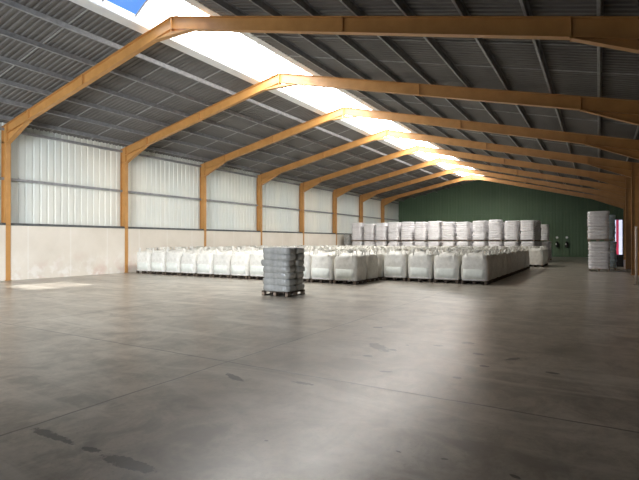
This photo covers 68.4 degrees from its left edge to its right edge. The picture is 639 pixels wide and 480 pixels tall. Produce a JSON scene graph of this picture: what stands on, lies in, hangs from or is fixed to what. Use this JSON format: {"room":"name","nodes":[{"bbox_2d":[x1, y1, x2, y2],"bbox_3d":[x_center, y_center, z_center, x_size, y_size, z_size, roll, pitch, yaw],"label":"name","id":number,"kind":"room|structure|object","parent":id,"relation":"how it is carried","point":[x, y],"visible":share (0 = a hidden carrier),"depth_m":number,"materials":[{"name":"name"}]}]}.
{"room":"warehouse interior","nodes":[
{"label":"warehouse interior","id":0,"kind":"room"},
{"bbox_2d":[0,225,394,280],"bbox_3d":[-6.197,0.600,33.281,0.490,2.400,65.500,0,0,31],"label":"wall","id":1,"kind":"structure","parent":0,"point":[37,252],"depth_m":24.08,"materials":[{"name":"concrete"}]},
{"bbox_2d":[0,223,346,233],"bbox_3d":[-6.162,-0.655,33.264,0.470,0.110,65.500,0,0,31],"label":"trim","id":2,"kind":"structure","parent":1,"relation":"attached to","point":[15,224],"depth_m":26.54,"materials":[{"name":"metal"}]},
{"bbox_2d":[0,122,398,233],"bbox_3d":[-6.378,-2.831,33.401,0.045,4.663,65.505,0,0,31],"label":"wall","id":3,"kind":"structure","parent":0,"point":[33,158],"depth_m":27.29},
{"bbox_2d":[0,127,399,203],"bbox_3d":[-6.289,-4.820,33.352,0.096,0.114,65.500,0,0,31],"label":"trim","id":4,"kind":"structure","parent":3,"relation":"attached to","point":[1,128],"depth_m":27.24,"materials":[{"name":"metal"}]},
{"bbox_2d":[0,177,399,220],"bbox_3d":[-6.289,-2.650,33.345,0.096,0.114,65.500,0,0,31],"label":"trim","id":5,"kind":"structure","parent":3,"relation":"attached to","point":[1,178],"depth_m":27.43,"materials":[{"name":"metal"}]},
{"bbox_2d":[0,0,472,201],"bbox_3d":[-2.378,-6.120,31.035,9.672,2.097,65.505,0,0,31],"label":"ceiling","id":6,"kind":"structure","parent":0,"point":[13,20],"depth_m":21.19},
{"bbox_2d":[0,97,415,198],"bbox_3d":[-4.437,-5.487,32.254,0.113,0.194,65.500,0,0,31],"label":"roof purlin","id":7,"kind":"structure","parent":6,"relation":"attached to","point":[2,100],"depth_m":24.20,"materials":[{"name":"metal"}]},
{"bbox_2d":[0,78,425,195],"bbox_3d":[-3.199,-5.795,31.519,0.113,0.194,65.500,0,0,31],"label":"roof purlin","id":8,"kind":"structure","parent":6,"relation":"attached to","point":[2,81],"depth_m":22.73,"materials":[{"name":"metal"}]},
{"bbox_2d":[0,56,437,192],"bbox_3d":[-1.961,-6.102,30.785,0.113,0.194,65.500,0,0,31],"label":"roof purlin","id":9,"kind":"structure","parent":6,"relation":"attached to","point":[2,58],"depth_m":21.14,"materials":[{"name":"metal"}]},
{"bbox_2d":[0,28,448,188],"bbox_3d":[-0.697,-6.416,30.035,0.113,0.194,65.500,0,0,31],"label":"roof purlin","id":10,"kind":"structure","parent":6,"relation":"attached to","point":[3,32],"depth_m":19.49,"materials":[{"name":"metal"}]},
{"bbox_2d":[0,0,460,185],"bbox_3d":[0.558,-6.728,29.290,0.113,0.194,65.500,0,0,31],"label":"roof purlin","id":11,"kind":"structure","parent":6,"relation":"attached to","point":[10,3],"depth_m":17.94,"materials":[{"name":"metal"}]},
{"bbox_2d":[0,257,638,479],"bbox_3d":[4.400,1.931,26.953,25.670,0.300,66.050,0,0,31],"label":"floor","id":12,"kind":"structure","parent":0,"point":[532,373],"depth_m":5.87,"materials":[{"name":"concrete"}]},
{"bbox_2d":[136,271,155,273],"bbox_3d":[-9.078,1.704,25.253,1.000,0.144,1.040,0,0,31],"label":"pallet","id":13,"kind":"object","parent":12,"relation":"on","point":[143,272],"visible":0.39,"depth_m":24.86,"materials":[{"name":"brown wood"}]},
{"bbox_2d":[137,247,161,270],"bbox_3d":[-9.080,1.009,25.249,1.073,1.244,1.084,0,0,30],"label":"bag","id":14,"kind":"object","parent":13,"relation":"on","point":[143,257],"visible":0.67,"depth_m":24.78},
{"bbox_2d":[150,271,175,274],"bbox_3d":[-8.139,1.702,24.695,1.000,0.144,1.040,0,0,31],"label":"pallet","id":15,"kind":"object","parent":12,"relation":"on","point":[151,272],"visible":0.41,"depth_m":24.37,"materials":[{"name":"brown wood"}]},
{"bbox_2d":[151,247,176,271],"bbox_3d":[-8.134,0.989,24.687,1.078,1.280,1.077,0,0,30],"label":"bag","id":16,"kind":"object","parent":15,"relation":"on","point":[158,258],"visible":0.64,"depth_m":24.20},
{"bbox_2d":[165,272,185,274],"bbox_3d":[-7.200,1.700,24.138,1.000,0.144,1.040,0,0,31],"label":"pallet","id":17,"kind":"object","parent":12,"relation":"on","point":[166,273],"visible":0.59,"depth_m":23.75,"materials":[{"name":"brown wood"}]},
{"bbox_2d":[166,247,190,272],"bbox_3d":[-7.203,0.974,24.138,1.055,1.308,1.071,0,0,31],"label":"bag","id":18,"kind":"object","parent":17,"relation":"on","point":[173,257],"visible":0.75,"depth_m":23.67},
{"bbox_2d":[180,273,207,275],"bbox_3d":[-6.261,1.699,23.580,1.000,0.144,1.040,0,0,31],"label":"pallet","id":19,"kind":"object","parent":12,"relation":"on","point":[181,274],"visible":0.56,"depth_m":23.18,"materials":[{"name":"brown wood"}]},
{"bbox_2d":[180,247,205,272],"bbox_3d":[-6.263,0.999,23.576,1.073,1.253,1.075,0,0,31],"label":"bag","id":20,"kind":"object","parent":19,"relation":"on","point":[188,262],"visible":0.69,"depth_m":23.09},
{"bbox_2d":[196,273,225,276],"bbox_3d":[-5.322,1.697,23.023,1.000,0.144,1.040,0,0,31],"label":"pallet","id":21,"kind":"object","parent":12,"relation":"on","point":[197,274],"visible":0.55,"depth_m":22.64,"materials":[{"name":"brown wood"}]},
{"bbox_2d":[197,248,222,273],"bbox_3d":[-5.315,1.000,23.023,1.077,1.249,1.083,0,0,32],"label":"bag","id":22,"kind":"object","parent":21,"relation":"on","point":[205,258],"visible":0.67,"depth_m":22.57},
{"bbox_2d":[212,274,242,277],"bbox_3d":[-4.383,1.695,22.465,1.000,0.144,1.040,0,0,31],"label":"pallet","id":23,"kind":"object","parent":12,"relation":"on","point":[213,275],"visible":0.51,"depth_m":22.13,"materials":[{"name":"brown wood"}]},
{"bbox_2d":[213,248,239,274],"bbox_3d":[-4.387,1.002,22.470,1.073,1.240,1.084,0,0,31],"label":"bag","id":24,"kind":"object","parent":23,"relation":"on","point":[221,260],"visible":0.71,"depth_m":22.00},
{"bbox_2d":[230,275,254,278],"bbox_3d":[-3.445,1.694,21.907,1.000,0.144,1.040,0,0,31],"label":"pallet","id":25,"kind":"object","parent":12,"relation":"on","point":[231,276],"visible":0.56,"depth_m":21.52,"materials":[{"name":"brown wood"}]},
{"bbox_2d":[231,248,258,275],"bbox_3d":[-3.450,0.998,21.907,1.078,1.246,1.077,0,0,30],"label":"bag","id":26,"kind":"object","parent":25,"relation":"on","point":[240,261],"visible":0.77,"depth_m":21.43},
{"bbox_2d":[248,276,263,279],"bbox_3d":[-2.506,1.692,21.349,1.000,0.144,1.040,0,0,31],"label":"pallet","id":27,"kind":"object","parent":12,"relation":"on","point":[249,277],"visible":0.39,"depth_m":21.07,"materials":[{"name":"brown wood"}]},
{"bbox_2d":[249,247,267,276],"bbox_3d":[-2.502,0.965,21.346,1.055,1.308,1.071,0,0,31],"label":"bag","id":28,"kind":"object","parent":27,"relation":"on","point":[256,268],"visible":0.56,"depth_m":20.94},
{"bbox_2d":[261,247,304,296],"bbox_3d":[-1.143,0.988,15.023,1.109,1.514,1.079,0,0,31],"label":"load","id":29,"kind":"object","parent":12,"relation":"on","point":[284,268],"visible":1,"depth_m":14.63,"materials":[{"name":"grey plastic"}]},
{"bbox_2d":[1,16,638,280],"bbox_3d":[-3.438,-2.742,14.438,24.310,8.970,0.260,0,0,31],"label":"frame","id":30,"kind":"object","parent":12,"relation":"on","point":[621,33],"visible":0.98,"depth_m":11.93,"materials":[{"name":"paint"}]},
{"bbox_2d":[0,114,404,201],"bbox_3d":[-5.701,-5.173,33.004,0.113,0.194,65.500,0,0,31],"label":"roof purlin","id":31,"kind":"structure","parent":30,"relation":"on","point":[8,118],"depth_m":26.54,"materials":[{"name":"metal"}]},
{"bbox_2d":[519,0,583,192],"bbox_3d":[11.904,-4.701,22.544,0.113,0.194,65.500,0,0,31],"label":"roof purlin","id":32,"kind":"structure","parent":30,"relation":"on","point":[525,6],"depth_m":12.85,"materials":[{"name":"metal"}]},
{"bbox_2d":[310,279,342,282],"bbox_3d":[0.311,1.687,19.676,1.000,0.144,1.040,0,0,31],"label":"pallet","id":33,"kind":"object","parent":12,"relation":"on","point":[311,280],"visible":0.57,"depth_m":19.40,"materials":[{"name":"brown wood"}]},
{"bbox_2d":[311,248,340,279],"bbox_3d":[0.320,0.985,19.679,1.073,1.258,1.084,0,0,31],"label":"bag","id":34,"kind":"object","parent":33,"relation":"on","point":[322,265],"visible":0.84,"depth_m":19.22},
{"bbox_2d":[333,279,366,284],"bbox_3d":[1.250,1.685,19.119,1.000,0.144,1.040,0,0,31],"label":"pallet","id":35,"kind":"object","parent":12,"relation":"on","point":[334,281],"visible":0.73,"depth_m":18.88,"materials":[{"name":"brown wood"}]},
{"bbox_2d":[334,249,366,280],"bbox_3d":[1.258,0.985,19.114,1.078,1.255,1.077,0,0,32],"label":"bag","id":36,"kind":"object","parent":35,"relation":"on","point":[348,266],"visible":1,"depth_m":18.72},
{"bbox_2d":[352,241,363,245],"bbox_3d":[3.810,0.990,46.062,1.124,1.696,1.120,0,0,31],"label":"load","id":37,"kind":"object","parent":12,"relation":"on","point":[357,243],"visible":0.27,"depth_m":45.65,"materials":[{"name":"white plastic"}]},
{"bbox_2d":[351,223,364,240],"bbox_3d":[3.803,-0.777,46.073,1.135,1.828,1.118,1,0,31],"label":"load","id":38,"kind":"object","parent":37,"relation":"on","point":[357,228],"visible":0.89,"depth_m":45.63,"materials":[{"name":"white plastic"}]},
{"bbox_2d":[364,241,375,246],"bbox_3d":[4.920,0.986,45.404,1.107,1.700,1.118,0,0,31],"label":"load","id":39,"kind":"object","parent":12,"relation":"on","point":[366,243],"visible":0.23,"depth_m":44.95,"materials":[{"name":"white plastic"}]},
{"bbox_2d":[363,224,376,240],"bbox_3d":[4.922,-0.713,45.403,1.152,1.675,1.156,0,0,31],"label":"load","id":40,"kind":"object","parent":39,"relation":"on","point":[369,229],"visible":0.89,"depth_m":44.94,"materials":[{"name":"white plastic"}]},
{"bbox_2d":[367,277,378,281],"bbox_3d":[1.870,1.688,20.163,1.000,0.144,1.040,0,0,31],"label":"pallet","id":41,"kind":"object","parent":12,"relation":"on","point":[371,279],"visible":0.32,"depth_m":19.88,"materials":[{"name":"brown wood"}]},
{"bbox_2d":[349,248,377,278],"bbox_3d":[1.864,0.984,20.158,1.065,1.262,1.072,0,0,32],"label":"bag","id":42,"kind":"object","parent":41,"relation":"on","point":[371,258],"visible":0.52,"depth_m":19.82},
{"bbox_2d":[120,73,638,272],"bbox_3d":[-0.401,-2.726,19.551,24.310,8.970,0.260,0,0,31],"label":"frame","id":43,"kind":"object","parent":12,"relation":"on","point":[623,110],"visible":0.94,"depth_m":17.69,"materials":[{"name":"paint"}]},
{"bbox_2d":[375,241,388,245],"bbox_3d":[5.970,0.985,44.775,1.151,1.698,1.156,0,0,31],"label":"load","id":44,"kind":"object","parent":12,"relation":"on","point":[377,243],"visible":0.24,"depth_m":44.37,"materials":[{"name":"white plastic"}]},
{"bbox_2d":[375,223,388,240],"bbox_3d":[5.966,-0.751,44.786,1.130,1.752,1.120,0,0,31],"label":"load","id":45,"kind":"object","parent":44,"relation":"on","point":[381,232],"visible":0.93,"depth_m":44.37,"materials":[{"name":"white plastic"}]},
{"bbox_2d":[388,241,401,245],"bbox_3d":[7.085,0.985,44.116,1.124,1.696,1.120,0,0,31],"label":"load","id":46,"kind":"object","parent":12,"relation":"on","point":[391,243],"visible":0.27,"depth_m":43.71,"materials":[{"name":"white plastic"}]},
{"bbox_2d":[388,222,400,240],"bbox_3d":[7.071,-0.770,44.132,1.114,1.791,1.121,0,0,31],"label":"load","id":47,"kind":"object","parent":46,"relation":"on","point":[394,228],"visible":0.95,"depth_m":43.69,"materials":[{"name":"white plastic"}]},
{"bbox_2d":[383,277,408,280],"bbox_3d":[3.487,1.690,20.732,1.000,0.144,1.040,0,0,31],"label":"pallet","id":48,"kind":"object","parent":12,"relation":"on","point":[384,278],"visible":0.62,"depth_m":20.44,"materials":[{"name":"brown wood"}]},
{"bbox_2d":[384,248,411,277],"bbox_3d":[3.484,0.973,20.740,1.055,1.288,1.071,0,0,32],"label":"bag","id":49,"kind":"object","parent":48,"relation":"on","point":[395,262],"visible":0.91,"depth_m":20.29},
{"bbox_2d":[402,241,414,246],"bbox_3d":[8.227,0.980,43.439,1.107,1.700,1.118,0,0,31],"label":"load","id":50,"kind":"object","parent":12,"relation":"on","point":[404,243],"visible":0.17,"depth_m":42.99,"materials":[{"name":"white plastic"}]},
{"bbox_2d":[401,222,414,240],"bbox_3d":[8.185,-0.776,43.465,1.165,1.801,1.157,0,0,31],"label":"load","id":51,"kind":"object","parent":50,"relation":"on","point":[407,228],"visible":0.98,"depth_m":43.04,"materials":[{"name":"white plastic"}]},
{"bbox_2d":[200,107,638,246],"bbox_3d":[2.636,-2.711,24.664,24.310,8.970,0.260,0,0,31],"label":"frame","id":52,"kind":"object","parent":12,"relation":"on","point":[621,146],"visible":0.87,"depth_m":23.07,"materials":[{"name":"paint"}]},
{"bbox_2d":[408,278,433,281],"bbox_3d":[4.446,1.688,20.163,1.000,0.144,1.040,0,0,31],"label":"pallet","id":53,"kind":"object","parent":12,"relation":"on","point":[409,279],"visible":0.59,"depth_m":19.87,"materials":[{"name":"brown wood"}]},
{"bbox_2d":[408,248,436,278],"bbox_3d":[4.443,0.979,20.163,1.077,1.272,1.083,0,0,30],"label":"bag","id":54,"kind":"object","parent":53,"relation":"on","point":[420,264],"visible":0.91,"depth_m":19.73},
{"bbox_2d":[414,241,427,246],"bbox_3d":[9.285,0.979,42.806,1.151,1.698,1.156,0,0,31],"label":"load","id":55,"kind":"object","parent":12,"relation":"on","point":[420,243],"visible":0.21,"depth_m":42.38,"materials":[{"name":"white plastic"}]},
{"bbox_2d":[414,222,427,240],"bbox_3d":[9.301,-0.762,42.805,1.149,1.780,1.120,1,0,31],"label":"load","id":56,"kind":"object","parent":55,"relation":"on","point":[421,228],"visible":0.94,"depth_m":42.37,"materials":[{"name":"white plastic"}]},
{"bbox_2d":[428,241,441,246],"bbox_3d":[10.366,0.979,42.167,1.124,1.696,1.120,0,0,31],"label":"load","id":57,"kind":"object","parent":12,"relation":"on","point":[431,243],"visible":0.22,"depth_m":41.77,"materials":[{"name":"white plastic"}]},
{"bbox_2d":[428,221,441,240],"bbox_3d":[10.378,-0.779,42.167,1.134,1.808,1.118,1,0,31],"label":"load","id":58,"kind":"object","parent":57,"relation":"on","point":[434,227],"visible":1,"depth_m":41.73,"materials":[{"name":"white plastic"}]},
{"bbox_2d":[434,279,461,283],"bbox_3d":[5.404,1.687,19.593,1.000,0.144,1.040,0,0,31],"label":"pallet","id":59,"kind":"object","parent":12,"relation":"on","point":[435,280],"visible":0.67,"depth_m":19.31,"materials":[{"name":"brown wood"}]},
{"bbox_2d":[434,249,462,279],"bbox_3d":[5.396,0.988,19.588,1.078,1.251,1.077,0,0,31],"label":"bag","id":60,"kind":"object","parent":59,"relation":"on","point":[447,265],"visible":0.87,"depth_m":19.16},
{"bbox_2d":[257,129,638,274],"bbox_3d":[5.673,-2.696,29.777,24.310,8.970,0.260,0,0,31],"label":"frame","id":61,"kind":"object","parent":12,"relation":"on","point":[629,169],"visible":0.91,"depth_m":27.35,"materials":[{"name":"paint"}]},
{"bbox_2d":[442,241,456,245],"bbox_3d":[11.474,0.975,41.510,1.107,1.700,1.118,0,0,31],"label":"load","id":62,"kind":"object","parent":12,"relation":"on","point":[447,243],"visible":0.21,"depth_m":41.07,"materials":[{"name":"white plastic"}]},
{"bbox_2d":[442,222,455,240],"bbox_3d":[11.464,-0.736,41.517,1.162,1.710,1.156,0,0,31],"label":"load","id":63,"kind":"object","parent":62,"relation":"on","point":[448,228],"visible":0.98,"depth_m":41.08,"materials":[{"name":"white plastic"}]},
{"bbox_2d":[457,241,470,246],"bbox_3d":[12.561,0.974,40.860,1.151,1.698,1.156,0,0,31],"label":"load","id":64,"kind":"object","parent":12,"relation":"on","point":[459,243],"visible":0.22,"depth_m":40.41,"materials":[{"name":"white plastic"}]},
{"bbox_2d":[456,222,470,240],"bbox_3d":[12.530,-0.724,40.889,1.132,1.687,1.111,-1,0,31],"label":"load","id":65,"kind":"object","parent":64,"relation":"on","point":[463,231],"visible":0.98,"depth_m":40.46,"materials":[{"name":"white plastic"}]},
{"bbox_2d":[299,145,631,268],"bbox_3d":[8.710,-2.680,34.889,24.310,8.970,0.260,0,0,31],"label":"frame","id":66,"kind":"object","parent":12,"relation":"on","point":[621,181],"visible":0.79,"depth_m":32.76,"materials":[{"name":"paint"}]},
{"bbox_2d":[461,279,491,284],"bbox_3d":[6.363,1.685,19.024,1.000,0.144,1.040,0,0,31],"label":"pallet","id":67,"kind":"object","parent":12,"relation":"on","point":[462,281],"visible":0.77,"depth_m":18.75,"materials":[{"name":"brown wood"}]},
{"bbox_2d":[461,249,491,280],"bbox_3d":[6.369,0.987,19.027,1.073,1.250,1.075,0,0,31],"label":"bag","id":68,"kind":"object","parent":67,"relation":"on","point":[476,266],"visible":1,"depth_m":18.61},
{"bbox_2d":[332,157,625,244],"bbox_3d":[11.993,-2.666,39.857,24.880,8.970,0.260,0,0,31],"label":"frame","id":69,"kind":"object","parent":12,"relation":"on","point":[605,187],"visible":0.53,"depth_m":39.50,"materials":[{"name":"paint"}]},
{"bbox_2d":[473,241,487,246],"bbox_3d":[13.727,0.973,40.171,1.124,1.696,1.120,0,0,31],"label":"load","id":70,"kind":"object","parent":12,"relation":"on","point":[476,243],"visible":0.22,"depth_m":39.75,"materials":[{"name":"white plastic"}]},
{"bbox_2d":[472,221,486,240],"bbox_3d":[13.716,-0.754,40.184,1.114,1.731,1.118,0,0,31],"label":"load","id":71,"kind":"object","parent":70,"relation":"on","point":[479,230],"visible":0.99,"depth_m":39.74,"materials":[{"name":"white plastic"}]},
{"bbox_2d":[359,167,625,222],"bbox_3d":[15.030,-2.650,44.970,24.880,8.970,0.260,0,0,31],"label":"frame","id":72,"kind":"object","parent":12,"relation":"on","point":[607,195],"visible":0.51,"depth_m":44.34,"materials":[{"name":"paint"}]},
{"bbox_2d":[488,241,502,246],"bbox_3d":[14.824,0.969,39.520,1.107,1.700,1.118,0,0,31],"label":"load","id":73,"kind":"object","parent":12,"relation":"on","point":[490,243],"visible":0.2,"depth_m":39.09,"materials":[{"name":"white plastic"}]},
{"bbox_2d":[488,219,503,240],"bbox_3d":[14.840,-0.794,39.512,1.163,1.812,1.157,0,0,31],"label":"load","id":74,"kind":"object","parent":73,"relation":"on","point":[496,229],"visible":0.99,"depth_m":39.08,"materials":[{"name":"white plastic"}]},
{"bbox_2d":[381,174,625,259],"bbox_3d":[18.067,-2.635,50.083,24.880,8.970,0.260,0,0,31],"label":"frame","id":75,"kind":"object","parent":12,"relation":"on","point":[385,201],"visible":0.66,"depth_m":48.89,"materials":[{"name":"paint"}]},
{"bbox_2d":[504,241,518,246],"bbox_3d":[15.891,0.968,38.882,1.151,1.698,1.156,0,0,31],"label":"load","id":76,"kind":"object","parent":12,"relation":"on","point":[506,243],"visible":0.2,"depth_m":38.47,"materials":[{"name":"white plastic"}]},
{"bbox_2d":[504,221,519,240],"bbox_3d":[15.921,-0.730,38.873,1.144,1.689,1.120,1,0,31],"label":"load","id":77,"kind":"object","parent":76,"relation":"on","point":[511,230],"visible":0.98,"depth_m":38.44,"materials":[{"name":"white plastic"}]},
{"bbox_2d":[521,241,535,246],"bbox_3d":[16.982,0.967,38.238,1.124,1.696,1.120,0,0,31],"label":"load","id":78,"kind":"object","parent":12,"relation":"on","point":[523,243],"visible":0.3,"depth_m":37.79,"materials":[{"name":"white plastic"}]},
{"bbox_2d":[520,220,535,240],"bbox_3d":[16.971,-0.747,38.251,1.113,1.710,1.120,0,0,31],"label":"load","id":79,"kind":"object","parent":78,"relation":"on","point":[527,227],"visible":0.99,"depth_m":37.80,"materials":[{"name":"white plastic"}]},
{"bbox_2d":[540,241,551,259],"bbox_3d":[20.805,0.982,43.352,1.124,1.696,1.120,0,0,31],"label":"load","id":80,"kind":"object","parent":12,"relation":"on","point":[547,244],"visible":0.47,"depth_m":42.77,"materials":[{"name":"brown plastic"}]},
{"bbox_2d":[588,242,610,270],"bbox_3d":[16.237,0.934,27.282,1.146,1.696,1.142,0,0,31],"label":"load","id":81,"kind":"object","parent":12,"relation":"on","point":[599,253],"visible":1,"depth_m":26.83,"materials":[{"name":"white plastic"}]},
{"bbox_2d":[587,211,609,240],"bbox_3d":[16.202,-0.790,27.309,1.153,1.751,1.157,-1,0,31],"label":"load","id":82,"kind":"object","parent":81,"relation":"on","point":[598,221],"visible":1,"depth_m":26.84,"materials":[{"name":"white plastic"}]},
{"bbox_2d":[603,241,616,269],"bbox_3d":[17.521,0.938,28.672,1.070,1.696,1.121,0,0,31],"label":"load","id":83,"kind":"object","parent":12,"relation":"on","point":[613,254],"visible":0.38,"depth_m":28.08,"materials":[{"name":"grey plastic"}]},
{"bbox_2d":[596,215,615,240],"bbox_3d":[17.469,-0.708,28.707,1.070,1.578,1.121,0,0,31],"label":"load","id":84,"kind":"object","parent":83,"relation":"on","point":[612,226],"visible":0.41,"depth_m":28.10,"materials":[{"name":"grey plastic"}]},
{"bbox_2d":[616,255,623,266],"bbox_3d":[20.165,1.395,31.751,0.660,0.800,0.860,0,0,31],"label":"crate","id":85,"kind":"object","parent":12,"relation":"on","point":[620,258],"visible":0.6,"depth_m":31.34,"materials":[{"name":"black plastic"}]},
{"bbox_2d":[633,226,637,284],"bbox_3d":[12.344,0.610,18.312,0.180,2.290,0.180,0,0,31],"label":"post","id":86,"kind":"object","parent":12,"relation":"on","point":[636,227],"visible":0.97,"depth_m":18.28,"materials":[{"name":"paint"}]},
{"bbox_3d":[-0.628,1.689,20.234,1.000,0.144,1.040,0,0,31],"label":"pallet","id":87,"kind":"object","parent":12,"relation":"on","visible":0},
{"bbox_2d":[303,249,318,278],"bbox_3d":[-0.625,0.981,20.226,1.077,1.269,1.083,0,0,30],"label":"bag","id":88,"kind":"object","parent":87,"relation":"on","point":[308,255],"visible":0.34,"depth_m":19.61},
{"bbox_3d":[6.984,1.688,20.069,1.000,0.144,1.040,0,0,31],"label":"pallet","id":89,"kind":"object","parent":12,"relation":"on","visible":0},
{"bbox_2d":[468,248,497,278],"bbox_3d":[6.977,0.974,20.070,1.072,1.282,1.071,0,0,32],"label":"bag","id":90,"kind":"object","parent":89,"relation":"on","point":[493,256],"visible":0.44,"depth_m":19.76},
{"bbox_3d":[7.604,1.691,21.113,1.000,0.144,1.040,0,0,31],"label":"pallet","id":91,"kind":"object","parent":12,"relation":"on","visible":0},
{"bbox_2d":[477,248,501,276],"bbox_3d":[7.602,0.993,21.115,1.070,1.250,1.055,0,0,31],"label":"bag","id":92,"kind":"object","parent":91,"relation":"on","point":[499,256],"visible":0.33,"depth_m":20.67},
{"bbox_3d":[14.532,1.723,31.607,1.000,0.144,1.040,0,0,31],"label":"pallet","id":93,"kind":"object","parent":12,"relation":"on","visible":0},
{"bbox_2d":[527,246,544,264],"bbox_3d":[14.539,1.022,31.610,1.071,1.256,1.072,0,0,31],"label":"bag","id":94,"kind":"object","parent":93,"relation":"on","point":[537,256],"visible":0.8,"depth_m":31.15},
{"bbox_3d":[8.225,1.694,22.158,1.000,0.144,1.040,0,0,31],"label":"pallet","id":95,"kind":"object","parent":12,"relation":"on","visible":0},
{"bbox_2d":[482,247,506,274],"bbox_3d":[8.213,0.974,22.154,1.084,1.295,1.079,0,0,31],"label":"bag","id":96,"kind":"object","parent":95,"relation":"on","point":[504,254],"visible":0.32,"depth_m":21.78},
{"bbox_3d":[8.845,1.698,23.202,1.000,0.144,1.040,0,0,31],"label":"pallet","id":97,"kind":"object","parent":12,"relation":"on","visible":0},
{"bbox_2d":[498,248,510,273],"bbox_3d":[8.854,1.004,23.199,1.068,1.242,1.073,0,0,30],"label":"bag","id":98,"kind":"object","parent":97,"relation":"on","point":[508,258],"visible":0.23,"depth_m":22.70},
{"bbox_3d":[2.542,1.692,21.294,1.000,0.144,1.040,0,0,31],"label":"pallet","id":99,"kind":"object","parent":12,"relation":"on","visible":0},
{"bbox_2d":[369,248,388,276],"bbox_3d":[2.541,0.989,21.306,1.072,1.259,1.071,0,0,32],"label":"bag","id":100,"kind":"object","parent":99,"relation":"on","point":[380,254],"visible":0.35,"depth_m":20.70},
{"bbox_3d":[9.466,1.701,24.247,1.000,0.144,1.040,0,0,31],"label":"pallet","id":101,"kind":"object","parent":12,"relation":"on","visible":0},
{"bbox_2d":[492,247,514,271],"bbox_3d":[9.467,0.983,24.236,1.065,1.289,1.072,0,0,32],"label":"bag","id":102,"kind":"object","parent":101,"relation":"on","point":[512,253],"visible":0.35,"depth_m":23.85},
{"bbox_3d":[10.086,1.704,25.292,1.000,0.144,1.040,0,0,31],"label":"pallet","id":103,"kind":"object","parent":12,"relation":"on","visible":0},
{"bbox_2d":[500,246,518,270],"bbox_3d":[10.091,0.990,25.304,1.072,1.282,1.071,0,0,30],"label":"bag","id":104,"kind":"object","parent":103,"relation":"on","point":[516,252],"visible":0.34,"depth_m":24.83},
{"bbox_3d":[21.747,0.987,45.702,1.102,1.700,1.114,0,0,31],"label":"load","id":105,"kind":"object","parent":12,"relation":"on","visible":0},
{"bbox_2d":[540,224,549,240],"bbox_3d":[21.741,-0.691,45.706,1.151,1.647,1.156,0,0,31],"label":"load","id":106,"kind":"object","parent":105,"relation":"on","point":[545,233],"visible":0.61,"depth_m":45.17,"materials":[{"name":"white plastic"}]},
{"bbox_3d":[2.895,1.237,46.673,0.692,1.206,1.117,0,0,31],"label":"load","id":107,"kind":"object","parent":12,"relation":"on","visible":0},
{"bbox_2d":[344,234,352,245],"bbox_3d":[2.896,0.022,46.676,0.711,1.206,1.128,0,0,31],"label":"load","id":108,"kind":"object","parent":107,"relation":"on","point":[347,237],"visible":0.7,"depth_m":46.24,"materials":[{"name":"white plastic"}]},
{"bbox_2d":[196,0,638,194],"bbox_3d":[9.667,-5.459,23.878,13.253,3.306,65.505,0,0,31],"label":"ceiling","id":109,"kind":"structure","parent":0,"point":[572,66],"depth_m":14.31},
{"bbox_2d":[69,0,482,176],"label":"window","id":110,"kind":"structure","parent":109,"relation":"attached to","point":[249,54],"depth_m":19.45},
{"bbox_2d":[211,0,507,184],"bbox_3d":[5.198,-6.608,26.534,0.113,0.194,65.500,0,0,31],"label":"roof purlin","id":111,"kind":"structure","parent":109,"relation":"attached to","point":[224,4],"depth_m":17.22,"materials":[{"name":"metal"}]},
{"bbox_2d":[249,0,514,181],"bbox_3d":[6.316,-6.290,25.869,0.113,0.194,65.500,0,0,31],"label":"roof purlin","id":112,"kind":"structure","parent":109,"relation":"attached to","point":[263,5],"depth_m":16.48,"materials":[{"name":"metal"}]},
{"bbox_2d":[292,0,527,183],"bbox_3d":[7.433,-5.972,25.204,0.113,0.194,65.500,0,0,31],"label":"roof purlin","id":113,"kind":"structure","parent":109,"relation":"attached to","point":[303,4],"depth_m":15.77,"materials":[{"name":"metal"}]},
{"bbox_2d":[339,0,540,185],"bbox_3d":[8.551,-5.654,24.539,0.113,0.194,65.500,0,0,31],"label":"roof purlin","id":114,"kind":"structure","parent":109,"relation":"attached to","point":[349,4],"depth_m":15.03,"materials":[{"name":"metal"}]},
{"bbox_2d":[392,0,553,187],"bbox_3d":[9.669,-5.336,23.874,0.113,0.194,65.500,0,0,31],"label":"roof purlin","id":115,"kind":"structure","parent":109,"relation":"attached to","point":[403,7],"depth_m":14.29,"materials":[{"name":"metal"}]},
{"bbox_2d":[451,0,569,190],"bbox_3d":[10.787,-5.019,23.209,0.113,0.194,65.500,0,0,31],"label":"roof purlin","id":116,"kind":"structure","parent":109,"relation":"attached to","point":[459,5],"depth_m":13.59,"materials":[{"name":"metal"}]},
{"bbox_2d":[596,0,603,189],"bbox_3d":[13.022,-4.383,21.880,0.113,0.194,65.500,0,0,31],"label":"roof purlin","id":117,"kind":"structure","parent":109,"relation":"attached to","point":[599,3],"depth_m":12.13,"materials":[{"name":"metal"}]},
{"bbox_2d":[399,180,623,256],"bbox_3d":[21.143,-2.737,55.163,25.260,9.205,0.045,0,0,31],"label":"wall","id":118,"kind":"structure","parent":0,"point":[478,196],"depth_m":54.26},
{"bbox_2d":[398,209,622,216],"bbox_3d":[21.100,-3.135,55.082,25.070,0.120,0.090,0,0,31],"label":"trim","id":119,"kind":"structure","parent":118,"relation":"attached to","point":[608,209],"depth_m":54.06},
{"label":"outside","id":120,"kind":"structure","parent":0,"visible":0},
{"bbox_3d":[10.379,2.156,32.153,105.000,0.080,170.500,0,0,31],"label":"ground","id":121,"kind":"structure","parent":120,"visible":0},
{"bbox_2d":[616,220,618,254],"bbox_3d":[32.675,-0.155,51.542,0.300,4.660,0.300,0,0,31],"label":"post","id":122,"kind":"object","parent":121,"relation":"on","point":[617,221],"visible":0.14,"depth_m":51.44,"materials":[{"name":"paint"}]},
{"bbox_2d":[615,220,621,254],"bbox_3d":[43.053,-1.358,60.734,24.400,7.120,0.600,0,0,31],"label":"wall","id":123,"kind":"structure","parent":121,"relation":"on","point":[620,221],"depth_m":62.35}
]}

